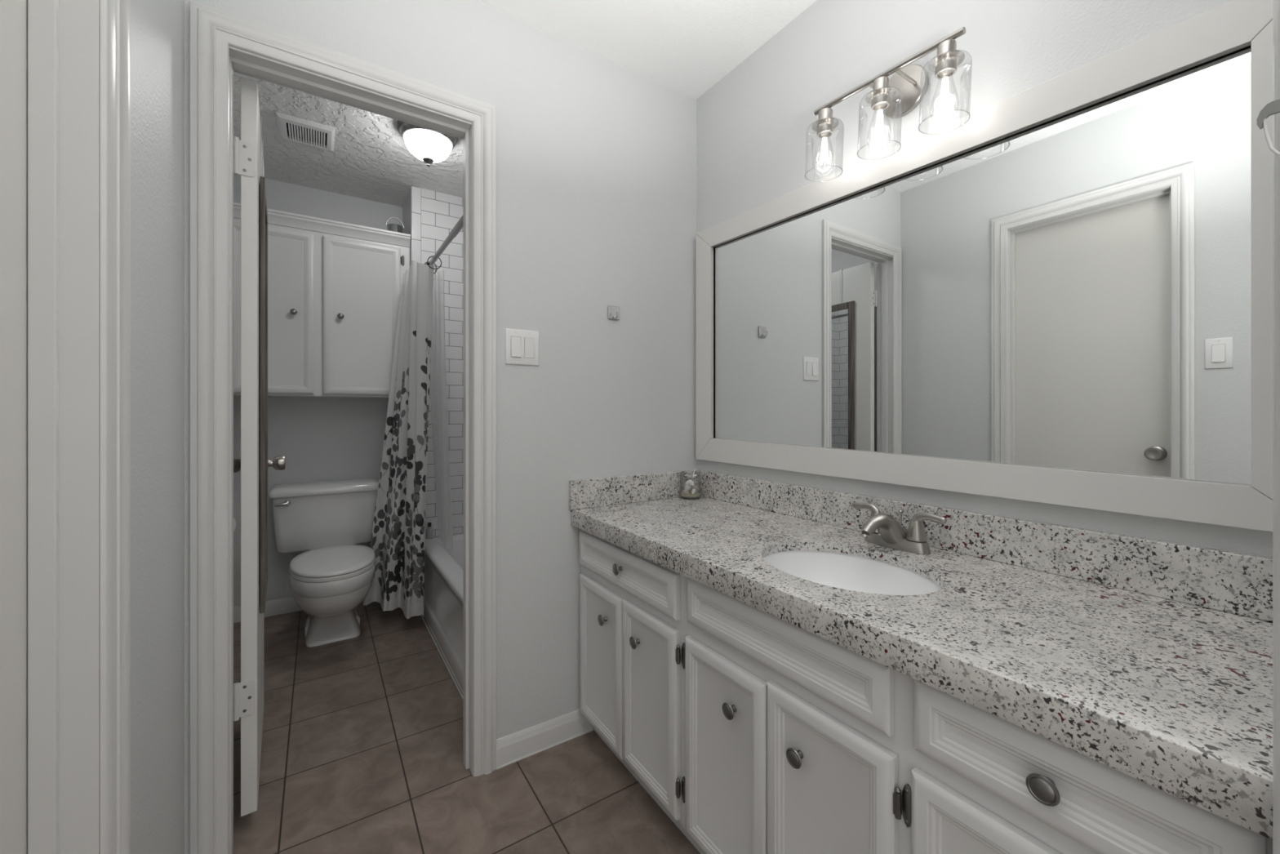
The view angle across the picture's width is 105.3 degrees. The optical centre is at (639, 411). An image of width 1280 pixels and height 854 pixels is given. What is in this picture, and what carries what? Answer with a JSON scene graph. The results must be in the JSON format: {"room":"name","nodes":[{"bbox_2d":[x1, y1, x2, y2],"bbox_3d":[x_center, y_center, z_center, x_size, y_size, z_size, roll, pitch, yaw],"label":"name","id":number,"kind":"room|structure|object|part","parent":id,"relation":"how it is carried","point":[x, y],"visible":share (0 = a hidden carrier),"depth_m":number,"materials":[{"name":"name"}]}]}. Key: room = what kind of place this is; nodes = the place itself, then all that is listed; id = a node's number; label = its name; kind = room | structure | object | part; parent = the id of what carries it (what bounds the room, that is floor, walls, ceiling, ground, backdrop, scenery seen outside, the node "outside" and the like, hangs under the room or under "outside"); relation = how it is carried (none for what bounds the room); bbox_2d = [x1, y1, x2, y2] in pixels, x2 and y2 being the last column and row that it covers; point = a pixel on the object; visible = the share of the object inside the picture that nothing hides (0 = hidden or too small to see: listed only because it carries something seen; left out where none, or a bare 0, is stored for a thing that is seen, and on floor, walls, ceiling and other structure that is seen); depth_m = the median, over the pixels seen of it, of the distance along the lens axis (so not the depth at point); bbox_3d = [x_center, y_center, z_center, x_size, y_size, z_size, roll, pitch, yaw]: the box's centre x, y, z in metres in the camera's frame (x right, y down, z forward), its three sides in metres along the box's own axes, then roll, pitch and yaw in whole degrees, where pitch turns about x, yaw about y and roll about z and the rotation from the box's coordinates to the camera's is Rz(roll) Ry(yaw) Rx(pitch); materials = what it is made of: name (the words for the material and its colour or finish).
{"room":"bathroom","nodes":[
{"label":"bathroom","id":0,"kind":"room"},
{"bbox_2d":[130,0,184,853],"bbox_3d":[-0.675,-0.078,0.449,0.100,2.438,1.640,0,0,-33],"label":"wall","id":1,"kind":"structure","parent":0,"point":[157,26],"depth_m":0.97,"materials":[{"name":"grey paint"}]},
{"bbox_2d":[0,0,27,853],"bbox_3d":[-0.678,0.113,0.450,0.094,2.039,0.555,0,0,-33],"label":"door","id":2,"kind":"structure","parent":1,"relation":"in","point":[13,13],"depth_m":0.64,"materials":[{"name":"white wood"}]},
{"bbox_2d":[27,0,130,853],"bbox_3d":[-0.667,0.082,0.458,0.121,2.118,0.691,0,0,-33],"label":"door frame","id":3,"kind":"structure","parent":1,"relation":"attached to","point":[64,35],"depth_m":0.70,"materials":[{"name":"white wood"}]},
{"bbox_2d":[233,173,402,606],"bbox_3d":[-1.948,-0.078,2.868,0.993,2.438,0.100,0,0,-33],"label":"wall","id":4,"kind":"structure","parent":0,"point":[320,439],"depth_m":2.84,"materials":[{"name":"grey paint"}]},
{"bbox_2d":[233,596,302,622],"bbox_3d":[-1.876,1.099,2.848,0.893,0.084,0.012,0,0,-33],"label":"baseboard","id":5,"kind":"structure","parent":4,"relation":"attached to","point":[286,605],"depth_m":2.74,"materials":[{"name":"white wood"}]},
{"bbox_2d":[233,202,410,398],"bbox_3d":[-1.786,-0.550,2.711,0.888,0.938,0.340,0,0,-33],"label":"upper cabinet","id":6,"kind":"object","parent":4,"relation":"attached to","point":[335,287],"visible":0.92,"depth_m":2.61,"materials":[{"name":"white wood"}]},
{"bbox_3d":[-1.871,-0.514,2.481,0.357,0.846,0.019,0,0,-33],"label":"door","id":7,"kind":"part","parent":6,"relation":"part of","materials":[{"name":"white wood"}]},
{"bbox_3d":[-1.789,-0.514,2.522,0.032,0.032,0.024,0,0,-33],"label":"knob","id":8,"kind":"part","parent":6,"relation":"part of","materials":[{"name":"grey metal"}]},
{"bbox_3d":[-1.702,-0.987,2.583,0.888,0.065,0.035,0,0,-33],"label":"crown moulding","id":9,"kind":"part","parent":6,"relation":"part of","materials":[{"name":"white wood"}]},
{"bbox_3d":[-1.617,-0.514,2.635,0.032,0.032,0.024,0,0,-33],"label":"knob","id":10,"kind":"part","parent":6,"relation":"part of","materials":[{"name":"grey metal"}]},
{"bbox_3d":[-1.533,-0.514,2.704,0.373,0.846,0.019,0,0,-33],"label":"door","id":11,"kind":"part","parent":6,"relation":"part of","materials":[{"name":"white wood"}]},
{"bbox_2d":[385,217,404,233],"bbox_3d":[-1.449,-1.078,2.881,0.084,0.137,0.094,0,0,7],"label":"steel canister","id":12,"kind":"object","parent":6,"relation":"on","point":[390,227],"visible":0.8,"depth_m":2.86,"materials":[{"name":"silver metal"}]},
{"bbox_2d":[402,186,411,265],"bbox_3d":[-1.036,-0.078,3.264,0.967,2.438,0.442,0,0,-33],"label":"wall","id":13,"kind":"structure","parent":0,"point":[406,208],"depth_m":2.90,"materials":[{"name":"grey paint"}]},
{"bbox_2d":[411,186,462,537],"bbox_3d":[-0.983,-0.278,3.028,0.798,2.038,0.010,0,0,-33],"label":"tiled wall","id":14,"kind":"structure","parent":13,"relation":"attached to","point":[440,211],"depth_m":2.90,"materials":[{"name":"white tile"}]},
{"bbox_2d":[184,0,696,853],"bbox_3d":[-0.545,-0.078,1.579,2.000,2.438,0.105,0,0,-33],"label":"wall","id":15,"kind":"structure","parent":0,"point":[596,156],"depth_m":1.69,"materials":[{"name":"grey paint"}]},
{"bbox_2d":[233,76,284,816],"bbox_3d":[-1.219,0.094,1.541,0.160,1.977,0.588,0,0,-36],"label":"door","id":16,"kind":"structure","parent":15,"relation":"in","point":[248,694],"depth_m":1.31,"materials":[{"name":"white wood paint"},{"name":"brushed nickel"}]},
{"bbox_3d":[-1.395,0.186,1.700,0.062,0.062,0.062,0,0,-36],"label":"knob","id":17,"kind":"part","parent":16,"relation":"part of","materials":[{"name":"silver metal"}]},
{"bbox_3d":[-1.222,0.094,1.546,0.035,1.977,0.575,0,0,-36],"label":"panel","id":18,"kind":"part","parent":16,"relation":"part of","materials":[{"name":"white wood"}]},
{"bbox_2d":[259,115,267,613],"bbox_3d":[-1.213,-0.157,1.542,0.052,1.483,0.350,0,0,-36],"label":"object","id":19,"kind":"object","parent":16,"relation":"hanging from","point":[263,202],"visible":0.94,"depth_m":1.41,"materials":[{"name":"silver wood"}]},
{"bbox_3d":[-1.106,-0.048,1.430,0.012,1.266,0.042,0,0,-36],"label":"frame rail","id":20,"kind":"part","parent":19,"relation":"part of","materials":[{"name":"brown wood"}]},
{"bbox_2d":[265,217,266,575],"bbox_3d":[-1.197,-0.048,1.554,0.005,1.181,0.265,0,0,-36],"label":"mirror glass","id":21,"kind":"object","parent":19,"relation":"on","point":[265,218],"depth_m":1.61,"materials":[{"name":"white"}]},
{"bbox_3d":[-1.197,-0.660,1.554,0.012,0.042,0.265,0,0,-36],"label":"frame rail","id":22,"kind":"part","parent":19,"relation":"part of","materials":[{"name":"grey wood"}]},
{"bbox_3d":[-1.197,0.564,1.554,0.012,0.042,0.265,0,0,-36],"label":"frame rail","id":23,"kind":"part","parent":19,"relation":"part of","materials":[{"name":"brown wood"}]},
{"bbox_3d":[-1.288,-0.048,1.679,0.012,1.266,0.042,0,0,-36],"label":"frame rail","id":24,"kind":"part","parent":19,"relation":"part of","materials":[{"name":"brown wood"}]},
{"bbox_3d":[-1.316,0.186,1.758,0.062,0.062,0.062,0,0,-36],"label":"knob","id":25,"kind":"part","parent":16,"relation":"part of","materials":[{"name":"silver metal"}]},
{"bbox_2d":[190,0,496,853],"bbox_3d":[-0.793,0.083,1.403,0.728,2.115,0.126,0,0,-33],"label":"door frame","id":26,"kind":"structure","parent":15,"relation":"attached to","point":[212,31],"depth_m":1.24,"materials":[{"name":"white wood"}]},
{"bbox_2d":[505,328,538,365],"bbox_3d":[-0.388,-0.212,1.614,0.115,0.116,0.010,0,0,-33],"label":"light switch","id":27,"kind":"object","parent":15,"relation":"attached to","point":[522,346],"visible":1,"depth_m":1.61,"materials":[{"name":"white plastic"}]},
{"bbox_2d":[496,708,592,767],"bbox_3d":[-0.318,1.099,1.659,0.348,0.084,0.012,0,0,-33],"label":"baseboard","id":28,"kind":"structure","parent":15,"relation":"attached to","point":[516,745],"depth_m":1.64,"materials":[{"name":"white wood"}]},
{"bbox_2d":[607,305,619,319],"bbox_3d":[-0.090,-0.366,1.796,0.048,0.049,0.033,0,0,-33],"label":"wall hook","id":29,"kind":"object","parent":15,"relation":"attached to","point":[613,312],"visible":1,"depth_m":1.80,"materials":[{"name":"silver metal"}]},
{"bbox_3d":[-0.194,-0.278,1.878,0.745,2.038,0.008,0,0,-33],"label":"tiled wall","id":30,"kind":"structure","parent":15,"relation":"attached to","visible":0},
{"bbox_2d":[429,215,462,265],"bbox_3d":[-0.905,-0.749,2.239,0.056,0.056,1.392,0,0,-33],"label":"shower rod","id":31,"kind":"object","parent":30,"relation":"attached to","point":[458,227],"visible":0.22,"depth_m":2.11,"materials":[{"name":"grey metal"}]},
{"bbox_2d":[363,260,434,618],"bbox_3d":[-1.221,0.146,2.587,0.531,1.839,0.190,0,0,30],"label":"shower curtain","id":32,"kind":"object","parent":31,"relation":"hanging from","point":[397,542],"visible":0.97,"depth_m":2.56,"materials":[{"name":"white fabric"}]},
{"bbox_2d":[426,255,441,269],"bbox_3d":[-1.010,-0.731,2.393,0.070,0.066,0.026,0,0,-33],"label":"curtain ring","id":33,"kind":"object","parent":31,"relation":"hanging from","point":[428,263],"visible":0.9,"depth_m":2.39,"materials":[{"name":"grey metal"}]},
{"bbox_2d":[232,600,700,853],"bbox_3d":[-0.244,1.166,0.757,4.200,0.050,5.600,0,0,-33],"label":"floor","id":34,"kind":"structure","parent":0,"point":[362,745],"depth_m":1.52,"materials":[{"name":"tile"}]},
{"bbox_2d":[268,478,378,647],"bbox_3d":[-1.603,0.773,2.522,0.533,0.735,0.850,0,0,-33],"label":"toilet","id":35,"kind":"object","parent":34,"relation":"on","point":[328,521],"visible":0.98,"depth_m":2.57,"materials":[{"name":"white ceramic"}]},
{"bbox_3d":[-1.885,0.486,2.573,0.071,0.030,0.029,0,0,-33],"label":"flush lever","id":36,"kind":"part","parent":35,"relation":"part of","materials":[{"name":"silver metal"}]},
{"bbox_3d":[-1.773,0.431,2.780,0.533,0.051,0.232,0,0,-33],"label":"tank lid","id":37,"kind":"part","parent":35,"relation":"part of","materials":[{"name":"white ceramic"}]},
{"bbox_3d":[-1.778,0.610,2.784,0.500,0.305,0.212,0,0,-33],"label":"tank","id":38,"kind":"part","parent":35,"relation":"part of","materials":[{"name":"white ceramic"}]},
{"bbox_3d":[-1.495,0.745,2.385,0.358,0.018,0.504,0,0,-33],"label":"seat","id":39,"kind":"part","parent":35,"relation":"part of","materials":[{"name":"white plastic"}]},
{"bbox_3d":[-1.516,0.860,2.417,0.358,0.209,0.579,0,0,-33],"label":"bowl","id":40,"kind":"part","parent":35,"relation":"part of","materials":[{"name":"white ceramic"}]},
{"bbox_3d":[-1.499,0.722,2.392,0.356,0.022,0.518,0,0,-33],"label":"lid","id":41,"kind":"part","parent":35,"relation":"part of","materials":[{"name":"white plastic"}]},
{"bbox_2d":[420,614,462,698],"bbox_3d":[-0.903,1.138,2.242,0.004,0.006,1.375,0,0,-33],"label":"caulk line","id":42,"kind":"structure","parent":34,"relation":"on","point":[460,693],"depth_m":2.24,"materials":[{"name":"white"}]},
{"bbox_2d":[422,533,462,693],"bbox_3d":[-0.587,0.938,2.454,0.765,0.404,1.382,0,0,-33],"label":"bathtub","id":43,"kind":"object","parent":34,"relation":"on","point":[443,554],"visible":0.06,"depth_m":2.35,"materials":[{"name":"white ceramic"}]},
{"bbox_2d":[426,522,433,538],"bbox_3d":[-1.223,0.690,2.836,0.040,0.090,0.040,0,0,-33],"label":"shampoo bottle","id":44,"kind":"object","parent":43,"relation":"on","point":[429,531],"visible":1,"depth_m":2.82,"materials":[{"name":"grey plastic"}]},
{"bbox_2d":[496,728,593,768],"bbox_3d":[-0.313,1.139,1.652,0.347,0.004,0.004,0,0,-33],"label":"caulk line","id":45,"kind":"structure","parent":34,"relation":"on","point":[591,730],"depth_m":1.64,"materials":[{"name":"white"}]},
{"bbox_2d":[579,528,1272,853],"bbox_3d":[0.413,0.771,1.240,0.568,0.740,1.512,0,0,-33],"label":"vanity cabinet","id":46,"kind":"object","parent":34,"relation":"on","point":[753,731],"visible":1,"depth_m":0.92,"materials":[{"name":"white wood"}]},
{"bbox_3d":[-0.129,0.808,1.590,0.019,0.482,0.283,0,0,-33],"label":"door","id":47,"kind":"part","parent":46,"relation":"part of","materials":[{"name":"white wood"}]},
{"bbox_3d":[-0.119,0.663,1.554,0.024,0.035,0.035,0,0,-33],"label":"knob","id":48,"kind":"part","parent":46,"relation":"part of","materials":[{"name":"grey metal"}]},
{"bbox_3d":[-0.068,0.477,1.477,0.024,0.035,0.035,0,0,-33],"label":"knob","id":49,"kind":"part","parent":46,"relation":"part of","materials":[{"name":"grey metal"}]},
{"bbox_3d":[-0.057,0.477,1.481,0.019,0.116,0.553,0,0,-33],"label":"drawer","id":50,"kind":"part","parent":46,"relation":"part of","materials":[{"name":"white wood"}]},
{"bbox_3d":[-0.014,0.659,1.395,0.024,0.035,0.035,0,0,-33],"label":"knob","id":51,"kind":"part","parent":46,"relation":"part of","materials":[{"name":"grey metal"}]},
{"bbox_3d":[0.024,0.804,1.358,0.019,0.481,0.264,0,0,-33],"label":"door","id":52,"kind":"part","parent":46,"relation":"part of","materials":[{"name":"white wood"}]},
{"bbox_3d":[0.187,0.803,1.109,0.019,0.484,0.262,0,0,-33],"label":"door","id":53,"kind":"part","parent":46,"relation":"part of","materials":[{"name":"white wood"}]},
{"bbox_3d":[0.199,0.656,1.073,0.024,0.035,0.035,0,0,-33],"label":"knob","id":54,"kind":"part","parent":46,"relation":"part of","materials":[{"name":"grey metal"}]},
{"bbox_3d":[0.296,0.654,0.925,0.024,0.035,0.035,0,0,-33],"label":"knob","id":55,"kind":"part","parent":46,"relation":"part of","materials":[{"name":"grey metal"}]},
{"bbox_3d":[0.334,0.798,0.887,0.019,0.494,0.263,0,0,-33],"label":"door","id":56,"kind":"part","parent":46,"relation":"part of","materials":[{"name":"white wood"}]},
{"bbox_2d":[568,469,1272,839],"bbox_3d":[0.409,0.320,1.238,0.580,0.158,1.514,0,0,-33],"label":"countertop","id":57,"kind":"structure","parent":46,"relation":"on","point":[1148,660],"depth_m":0.83,"materials":[{"name":"stone"}]},
{"bbox_2d":[764,550,941,595],"bbox_3d":[0.459,0.435,1.097,0.364,0.138,0.451,0,0,-33],"label":"sink","id":58,"kind":"object","parent":57,"relation":"in","point":[841,571],"visible":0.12,"depth_m":1.24,"materials":[{"name":"white ceramic"}]},
{"bbox_2d":[851,502,946,554],"bbox_3d":[0.630,0.293,1.241,0.192,0.098,0.190,0,0,6],"label":"faucet","id":59,"kind":"object","parent":57,"relation":"on","point":[881,529],"visible":1,"depth_m":1.19,"materials":[{"name":"silver metal"}]},
{"bbox_3d":[0.609,0.279,1.303,0.047,0.070,0.093,0,0,-33],"label":"handle","id":60,"kind":"part","parent":59,"relation":"part of","materials":[{"name":"silver metal"}]},
{"bbox_3d":[0.601,0.297,1.208,0.164,0.090,0.066,0,0,-33],"label":"spout","id":61,"kind":"part","parent":59,"relation":"part of","materials":[{"name":"silver metal"}]},
{"bbox_3d":[0.670,0.287,1.254,0.012,0.071,0.012,0,0,-33],"label":"lift rod","id":62,"kind":"part","parent":59,"relation":"part of","materials":[{"name":"silver metal"}]},
{"bbox_3d":[0.691,0.279,1.178,0.047,0.070,0.093,0,0,-33],"label":"handle","id":63,"kind":"part","parent":59,"relation":"part of","materials":[{"name":"silver metal"}]},
{"bbox_3d":[0.199,0.291,1.925,0.085,0.103,0.085,0,0,-33],"label":"glass jar","id":64,"kind":"object","parent":57,"relation":"in","visible":0},
{"bbox_2d":[684,479,693,485],"bbox_3d":[0.193,0.277,1.901,0.036,0.023,0.012,0,0,16],"label":"seashell","id":65,"kind":"object","parent":64,"relation":"in","point":[690,482],"visible":1,"depth_m":1.90,"materials":[{"name":"white"}]},
{"bbox_2d":[680,491,700,497],"bbox_3d":[0.199,0.328,1.925,0.078,0.015,0.078,0,0,-33],"label":"sand","id":66,"kind":"object","parent":64,"relation":"in","point":[690,495],"visible":0.75,"depth_m":1.90,"materials":[{"name":"beige sand"}]},
{"bbox_2d":[682,488,689,493],"bbox_3d":[0.179,0.313,1.909,0.031,0.019,0.012,0,0,-14],"label":"seashell","id":67,"kind":"object","parent":66,"relation":"on","point":[685,491],"visible":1,"depth_m":1.91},
{"bbox_2d":[684,484,691,489],"bbox_3d":[0.192,0.296,1.912,0.029,0.025,0.028,0,0,-42],"label":"seashell","id":68,"kind":"object","parent":67,"relation":"on","point":[688,486],"visible":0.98,"depth_m":1.91,"materials":[{"name":"white"}]},
{"bbox_2d":[693,485,698,491],"bbox_3d":[0.222,0.301,1.921,0.023,0.026,0.030,0,0,-29],"label":"seashell","id":69,"kind":"object","parent":66,"relation":"on","point":[695,487],"visible":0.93,"depth_m":1.92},
{"bbox_3d":[0.514,0.799,0.614,0.019,0.492,0.337,0,0,-33],"label":"door","id":70,"kind":"part","parent":46,"relation":"part of","materials":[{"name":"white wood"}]},
{"bbox_3d":[0.504,0.468,0.608,0.024,0.035,0.035,0,0,-33],"label":"knob","id":71,"kind":"part","parent":46,"relation":"part of","materials":[{"name":"grey metal"}]},
{"bbox_3d":[0.515,0.465,0.612,0.019,0.108,0.333,0,0,-33],"label":"drawer","id":72,"kind":"part","parent":46,"relation":"part of","materials":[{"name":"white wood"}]},
{"bbox_2d":[233,0,817,207],"bbox_3d":[-0.574,-1.337,1.713,2.100,0.080,3.640,0,0,-33],"label":"ceiling","id":73,"kind":"structure","parent":0,"point":[686,46],"depth_m":1.86,"materials":[{"name":"white paint"}]},
{"bbox_2d":[275,111,335,151],"bbox_3d":[-1.545,-1.288,2.263,0.218,0.016,0.223,0,0,-33],"label":"ceiling vent","id":74,"kind":"object","parent":73,"relation":"in","point":[291,128],"visible":1,"depth_m":2.24,"materials":[{"name":"white plastic"}]},
{"bbox_2d":[396,120,457,166],"bbox_3d":[-0.978,-1.214,2.255,0.260,0.164,0.260,0,0,-33],"label":"ceiling lamp","id":75,"kind":"object","parent":73,"relation":"attached to","point":[429,146],"visible":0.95,"depth_m":2.20,"materials":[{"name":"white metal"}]},
{"bbox_3d":[-0.978,-1.213,2.255,0.202,0.096,0.202,0,0,-33],"label":"lamp shade","id":76,"kind":"part","parent":75,"relation":"part of","materials":[{"name":"white glass"}]},
{"bbox_2d":[696,0,1272,557],"bbox_3d":[0.728,-0.078,1.373,0.100,2.438,1.640,0,0,-33],"label":"wall","id":77,"kind":"structure","parent":0,"point":[757,144],"depth_m":1.35,"materials":[{"name":"grey paint"}]},
{"bbox_2d":[811,26,970,170],"bbox_3d":[0.637,-0.789,1.272,0.163,0.255,0.425,0,0,-33],"label":"vanity light","id":78,"kind":"object","parent":77,"relation":"attached to","point":[897,96],"visible":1,"depth_m":1.25,"materials":[{"name":"silver metal"}]},
{"bbox_2d":[811,107,839,164],"bbox_3d":[0.526,-0.766,1.386,0.072,0.171,0.072,0,0,-33],"label":"socket","id":79,"kind":"object","parent":78,"relation":"attached to","point":[825,124],"depth_m":1.38,"materials":[{"name":"silver metal"}]},
{"bbox_2d":[865,76,896,140],"bbox_3d":[0.616,-0.759,1.249,0.072,0.171,0.072,0,0,-33],"label":"socket","id":80,"kind":"object","parent":78,"relation":"attached to","point":[879,98],"depth_m":1.24,"materials":[{"name":"silver metal"}]},
{"bbox_3d":[0.679,-0.855,1.246,0.094,0.009,0.009,0,2,-33],"label":"arm","id":81,"kind":"part","parent":78,"relation":"part of"},
{"bbox_2d":[928,39,964,111],"bbox_3d":[0.702,-0.753,1.119,0.072,0.171,0.072,0,0,-33],"label":"socket","id":82,"kind":"object","parent":78,"relation":"attached to","point":[944,64],"depth_m":1.11,"materials":[{"name":"silver metal"}]},
{"bbox_2d":[695,0,1272,532],"bbox_3d":[0.651,-0.266,1.374,0.025,0.922,1.502,0,0,-33],"label":"wall mirror","id":83,"kind":"object","parent":77,"relation":"attached to","point":[1060,292],"visible":0.88,"depth_m":1.06,"materials":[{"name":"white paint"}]},
{"bbox_3d":[0.263,-0.266,1.963,0.025,0.920,0.091,0,0,-33],"label":"frame rail","id":84,"kind":"part","parent":83,"relation":"part of","materials":[{"name":"white wood"}]},
{"bbox_3d":[0.651,0.150,1.374,0.025,0.090,1.500,0,0,-33],"label":"frame rail","id":85,"kind":"part","parent":83,"relation":"part of","materials":[{"name":"white wood"}]},
{"bbox_3d":[0.651,-0.670,1.374,0.025,0.115,1.501,0,0,-33],"label":"frame rail","id":86,"kind":"part","parent":83,"relation":"part of","materials":[{"name":"white wood"}]},
{"bbox_3d":[1.042,-0.248,0.780,0.025,0.884,0.080,0,0,-33],"label":"frame rail","id":87,"kind":"part","parent":83,"relation":"part of","materials":[{"name":"white wood"}]},
{"bbox_2d":[696,470,1272,622],"bbox_3d":[0.649,0.292,1.383,0.020,0.102,1.493,0,0,-33],"label":"backsplash","id":88,"kind":"structure","parent":77,"relation":"attached to","point":[1240,584],"depth_m":1.02,"materials":[{"name":"stone"}]},
{"bbox_3d":[-1.842,-0.078,1.893,0.100,2.438,1.845,0,0,-33],"label":"wall","id":89,"kind":"structure","parent":0,"visible":0},
{"bbox_2d":[233,517,235,531],"bbox_3d":[-1.840,0.504,2.109,0.139,0.135,0.154,0,0,-33],"label":"toilet roll","id":90,"kind":"object","parent":89,"relation":"attached to","point":[234,520],"visible":0.02,"depth_m":2.15,"materials":[{"name":"white paper"}]},
{"bbox_3d":[0.450,-0.078,0.268,1.780,2.438,0.110,0,0,-33],"label":"wall","id":91,"kind":"structure","parent":0,"visible":0},
{"bbox_2d":[1256,98,1279,155],"bbox_3d":[0.539,-0.240,0.382,0.005,0.059,0.071,0,0,-33],"label":"towel ring","id":92,"kind":"object","parent":91,"relation":"attached to","point":[1273,108],"visible":1,"depth_m":0.41,"materials":[{"name":"grey metal"}]},
{"bbox_2d":[1272,0,1279,853],"bbox_3d":[0.175,0.082,0.166,0.992,2.118,0.022,0,0,-33],"label":"door frame","id":93,"kind":"structure","parent":91,"relation":"attached to","point":[1276,3],"depth_m":0.43,"materials":[{"name":"white wood"}]}
]}

